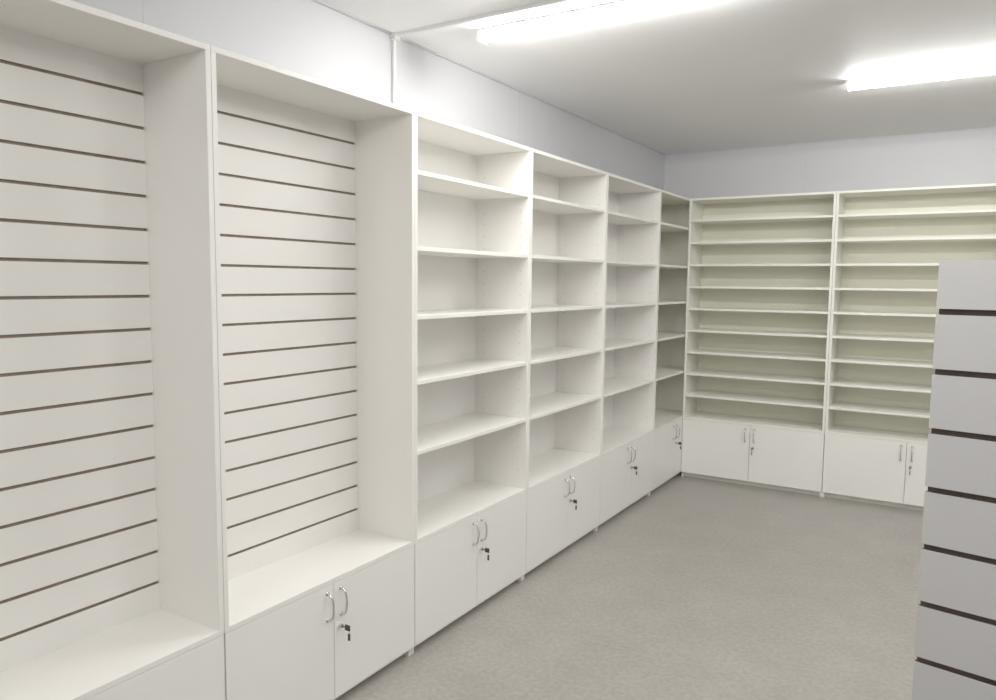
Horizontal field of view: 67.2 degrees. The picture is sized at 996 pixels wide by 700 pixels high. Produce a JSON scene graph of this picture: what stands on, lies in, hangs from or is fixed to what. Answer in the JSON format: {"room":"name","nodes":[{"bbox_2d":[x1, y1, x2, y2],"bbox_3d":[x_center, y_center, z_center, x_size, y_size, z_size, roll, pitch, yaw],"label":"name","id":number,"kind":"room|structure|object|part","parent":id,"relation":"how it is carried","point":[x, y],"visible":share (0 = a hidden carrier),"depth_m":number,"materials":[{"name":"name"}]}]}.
{"room":"retail shop","nodes":[
{"label":"retail shop","id":0,"kind":"room"},
{"bbox_2d":[71,0,664,189],"bbox_3d":[-0.980,-0.021,2.966,0.100,2.810,9.400,4,6,32],"label":"wall","id":1,"kind":"structure","parent":0,"point":[310,38],"depth_m":3.44,"materials":[{"name":"white paint"}]},
{"bbox_2d":[143,0,144,23],"bbox_3d":[-1.161,-1.171,2.451,0.001,0.431,0.004,4,6,32],"label":"trim","id":2,"kind":"structure","parent":1,"relation":"attached to","point":[143,0],"depth_m":2.46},
{"bbox_2d":[312,0,665,154],"bbox_3d":[-0.918,-1.413,2.809,0.012,0.008,9.200,4,6,32],"label":"trim","id":3,"kind":"structure","parent":1,"relation":"attached to","point":[316,1],"depth_m":4.00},
{"bbox_2d":[335,472,923,699],"bbox_3d":[1.062,1.564,1.834,4.935,0.100,9.400,4,6,32],"label":"floor","id":4,"kind":"structure","parent":0,"point":[698,588],"depth_m":3.79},
{"bbox_2d":[0,0,224,699],"bbox_3d":[-1.270,0.282,2.033,0.394,2.369,0.998,4,6,32],"label":"display cabinet","id":5,"kind":"object","parent":4,"relation":"on","point":[111,564],"visible":1,"depth_m":2.32,"materials":[{"name":"white laminate"}]},
{"bbox_3d":[-1.422,0.018,2.105,0.030,1.822,0.961,4,6,32],"label":"slat panel","id":6,"kind":"part","parent":5,"relation":"part of","materials":[{"name":"white wood"}]},
{"bbox_3d":[-1.032,1.175,2.256,0.018,0.464,0.496,4,6,32],"label":"door","id":7,"kind":"part","parent":5,"relation":"part of","materials":[{"name":"white plastic"}]},
{"bbox_2d":[210,45,414,699],"bbox_3d":[-0.744,0.210,2.881,0.394,2.369,0.998,4,6,32],"label":"display cabinet","id":8,"kind":"object","parent":4,"relation":"on","point":[314,179],"visible":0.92,"depth_m":3.04,"materials":[{"name":"white laminate"}]},
{"bbox_3d":[-0.769,1.139,2.681,0.018,0.464,0.496,4,6,32],"label":"door","id":9,"kind":"part","parent":8,"relation":"part of","materials":[{"name":"white plastic"}]},
{"bbox_3d":[-0.896,-0.055,2.953,0.030,1.822,0.961,4,6,32],"label":"slat panel","id":10,"kind":"part","parent":8,"relation":"part of","materials":[{"name":"white wood"}]},
{"bbox_3d":[-0.507,1.103,3.103,0.018,0.464,0.496,4,6,32],"label":"door","id":11,"kind":"part","parent":8,"relation":"part of","materials":[{"name":"white plastic"}]},
{"bbox_2d":[411,111,531,654],"bbox_3d":[-0.218,0.138,3.728,0.394,2.369,0.998,4,6,32],"label":"shelving unit","id":12,"kind":"object","parent":4,"relation":"on","point":[473,187],"visible":0.63,"depth_m":3.96,"materials":[{"name":"white laminate"}]},
{"bbox_3d":[-0.243,1.067,3.529,0.018,0.464,0.496,4,6,32],"label":"door","id":13,"kind":"part","parent":12,"relation":"part of","materials":[{"name":"white plastic"}]},
{"bbox_3d":[-0.381,-0.127,3.807,0.006,1.822,0.962,4,6,32],"label":"panel","id":14,"kind":"part","parent":12,"relation":"part of","materials":[{"name":"white plastic"}]},
{"bbox_3d":[0.019,1.031,3.951,0.018,0.464,0.496,4,6,32],"label":"door","id":15,"kind":"part","parent":12,"relation":"part of","materials":[{"name":"white plastic"}]},
{"bbox_2d":[523,148,607,579],"bbox_3d":[0.307,0.066,4.576,0.394,2.369,0.998,4,6,32],"label":"shelving unit","id":16,"kind":"object","parent":4,"relation":"on","point":[569,198],"visible":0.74,"depth_m":4.87,"materials":[{"name":"white laminate"}]},
{"bbox_3d":[0.145,-0.199,4.654,0.006,1.822,0.962,4,6,32],"label":"panel","id":17,"kind":"part","parent":16,"relation":"part of","materials":[{"name":"white plastic"}]},
{"bbox_3d":[0.283,0.995,4.376,0.018,0.464,0.496,4,6,32],"label":"door","id":18,"kind":"part","parent":16,"relation":"part of","materials":[{"name":"white plastic"}]},
{"bbox_3d":[0.545,0.959,4.799,0.018,0.464,0.496,4,6,32],"label":"door","id":19,"kind":"part","parent":16,"relation":"part of","materials":[{"name":"white plastic"}]},
{"bbox_2d":[597,173,660,529],"bbox_3d":[0.833,-0.006,5.424,0.394,2.369,0.998,4,6,32],"label":"shelving unit","id":20,"kind":"object","parent":4,"relation":"on","point":[633,207],"visible":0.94,"depth_m":5.76,"materials":[{"name":"white laminate"}]},
{"bbox_3d":[0.670,-0.272,5.502,0.006,1.822,0.962,4,6,32],"label":"panel","id":21,"kind":"part","parent":20,"relation":"part of","materials":[{"name":"white plastic"}]},
{"bbox_3d":[0.808,0.923,5.224,0.018,0.464,0.496,4,6,32],"label":"door","id":22,"kind":"part","parent":20,"relation":"part of","materials":[{"name":"white plastic"}]},
{"bbox_3d":[1.070,0.887,5.646,0.018,0.464,0.496,4,6,32],"label":"door","id":23,"kind":"part","parent":20,"relation":"part of","materials":[{"name":"white laminate"}]},
{"bbox_2d":[649,190,689,495],"bbox_3d":[1.358,-0.078,6.271,0.394,2.369,0.998,4,6,32],"label":"shelving unit","id":24,"kind":"object","parent":4,"relation":"on","point":[674,208],"visible":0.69,"depth_m":6.62,"materials":[{"name":"white laminate"}]},
{"bbox_3d":[1.196,-0.344,6.349,0.006,1.822,0.962,4,6,32],"label":"panel","id":25,"kind":"part","parent":24,"relation":"part of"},
{"bbox_3d":[1.334,0.851,6.071,0.018,0.464,0.496,4,6,32],"label":"door","id":26,"kind":"part","parent":24,"relation":"part of","materials":[{"name":"white laminate"}]},
{"bbox_3d":[1.339,-0.343,6.261,0.342,1.840,0.998,4,6,32],"label":"frame","id":27,"kind":"part","parent":24,"relation":"part of","materials":[{"name":"beige plastic"}]},
{"bbox_3d":[1.596,0.815,6.494,0.018,0.464,0.496,4,6,32],"label":"door","id":28,"kind":"part","parent":24,"relation":"part of","materials":[{"name":"white laminate"}]},
{"bbox_2d":[681,191,836,496],"bbox_3d":[2.144,-0.063,6.192,1.128,2.369,0.394,4,6,32],"label":"shelving unit","id":29,"kind":"object","parent":4,"relation":"on","point":[760,269],"visible":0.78,"depth_m":6.26,"materials":[{"name":"beige plastic"}]},
{"bbox_3d":[1.824,0.834,6.306,0.560,0.464,0.018,4,6,32],"label":"door","id":30,"kind":"part","parent":29,"relation":"part of","materials":[{"name":"white laminate"}]},
{"bbox_3d":[2.249,-0.332,6.333,1.092,1.822,0.006,4,6,32],"label":"panel","id":31,"kind":"part","parent":29,"relation":"part of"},
{"bbox_3d":[2.303,0.866,6.012,0.560,0.464,0.018,4,6,32],"label":"door","id":32,"kind":"part","parent":29,"relation":"part of","materials":[{"name":"white laminate"}]},
{"bbox_2d":[822,183,995,510],"bbox_3d":[3.106,0.001,5.601,1.128,2.369,0.394,4,6,32],"label":"shelving unit","id":33,"kind":"object","parent":4,"relation":"on","point":[889,244],"visible":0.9,"depth_m":5.76,"materials":[{"name":"beige plastic"}]},
{"bbox_3d":[2.785,0.898,5.715,0.560,0.464,0.018,4,6,32],"label":"door","id":34,"kind":"part","parent":33,"relation":"part of","materials":[{"name":"white laminate"}]},
{"bbox_3d":[3.210,-0.268,5.742,1.092,1.822,0.006,4,6,32],"label":"panel","id":35,"kind":"part","parent":33,"relation":"part of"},
{"bbox_3d":[3.265,0.930,5.421,0.560,0.464,0.018,4,6,32],"label":"door","id":36,"kind":"part","parent":33,"relation":"part of","materials":[{"name":"white laminate"}]},
{"bbox_2d":[912,260,995,699],"bbox_3d":[1.170,0.720,1.143,0.960,1.709,0.440,5,7,42],"label":"panel","id":37,"kind":"object","parent":4,"relation":"on","point":[955,638],"visible":1,"depth_m":1.34,"materials":[{"name":"white wood"}]},
{"bbox_2d":[320,0,995,153],"bbox_3d":[1.091,-1.334,1.569,4.935,0.100,9.400,4,6,32],"label":"ceiling","id":38,"kind":"structure","parent":0,"point":[709,75],"depth_m":3.88,"materials":[{"name":"white paint"}]},
{"bbox_2d":[390,0,575,103],"bbox_3d":[-0.012,-1.231,3.229,1.135,0.429,0.040,4,6,32],"label":"cable conduit","id":39,"kind":"object","parent":38,"relation":"attached to","point":[394,37],"visible":0.81,"depth_m":3.32,"materials":[{"name":"white plastic"}]},
{"bbox_2d":[476,0,707,44],"bbox_3d":[0.452,-1.405,3.128,1.250,0.054,0.074,4,6,32],"label":"ceiling light","id":40,"kind":"object","parent":38,"relation":"attached to","point":[620,8],"visible":1,"depth_m":3.18,"materials":[{"name":"white plastic"}]},
{"bbox_2d":[845,62,995,92],"bbox_3d":[2.503,-1.457,3.916,1.250,0.054,0.074,4,6,32],"label":"ceiling light","id":41,"kind":"object","parent":38,"relation":"attached to","point":[985,68],"visible":1,"depth_m":4.02,"materials":[{"name":"white plastic"}]},
{"bbox_2d":[664,128,995,198],"bbox_3d":[3.521,-0.221,5.643,4.735,2.810,0.100,4,6,32],"label":"wall","id":42,"kind":"structure","parent":0,"point":[959,157],"depth_m":5.97,"materials":[{"name":"white paint"}]},
{"bbox_2d":[804,144,806,189],"bbox_3d":[2.502,-1.468,6.109,0.005,0.431,0.001,4,6,32],"label":"trim","id":43,"kind":"structure","parent":42,"relation":"attached to","point":[806,144],"depth_m":6.11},
{"bbox_2d":[666,127,995,154],"bbox_3d":[3.505,-1.612,5.468,4.735,0.008,0.012,4,6,32],"label":"trim","id":44,"kind":"structure","parent":42,"relation":"attached to","point":[989,127],"depth_m":5.94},
{"bbox_2d":[989,129,993,183],"bbox_3d":[3.583,-1.396,5.445,0.005,0.431,0.001,4,6,32],"label":"trim","id":45,"kind":"structure","parent":42,"relation":"attached to","point":[993,129],"depth_m":5.44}
]}

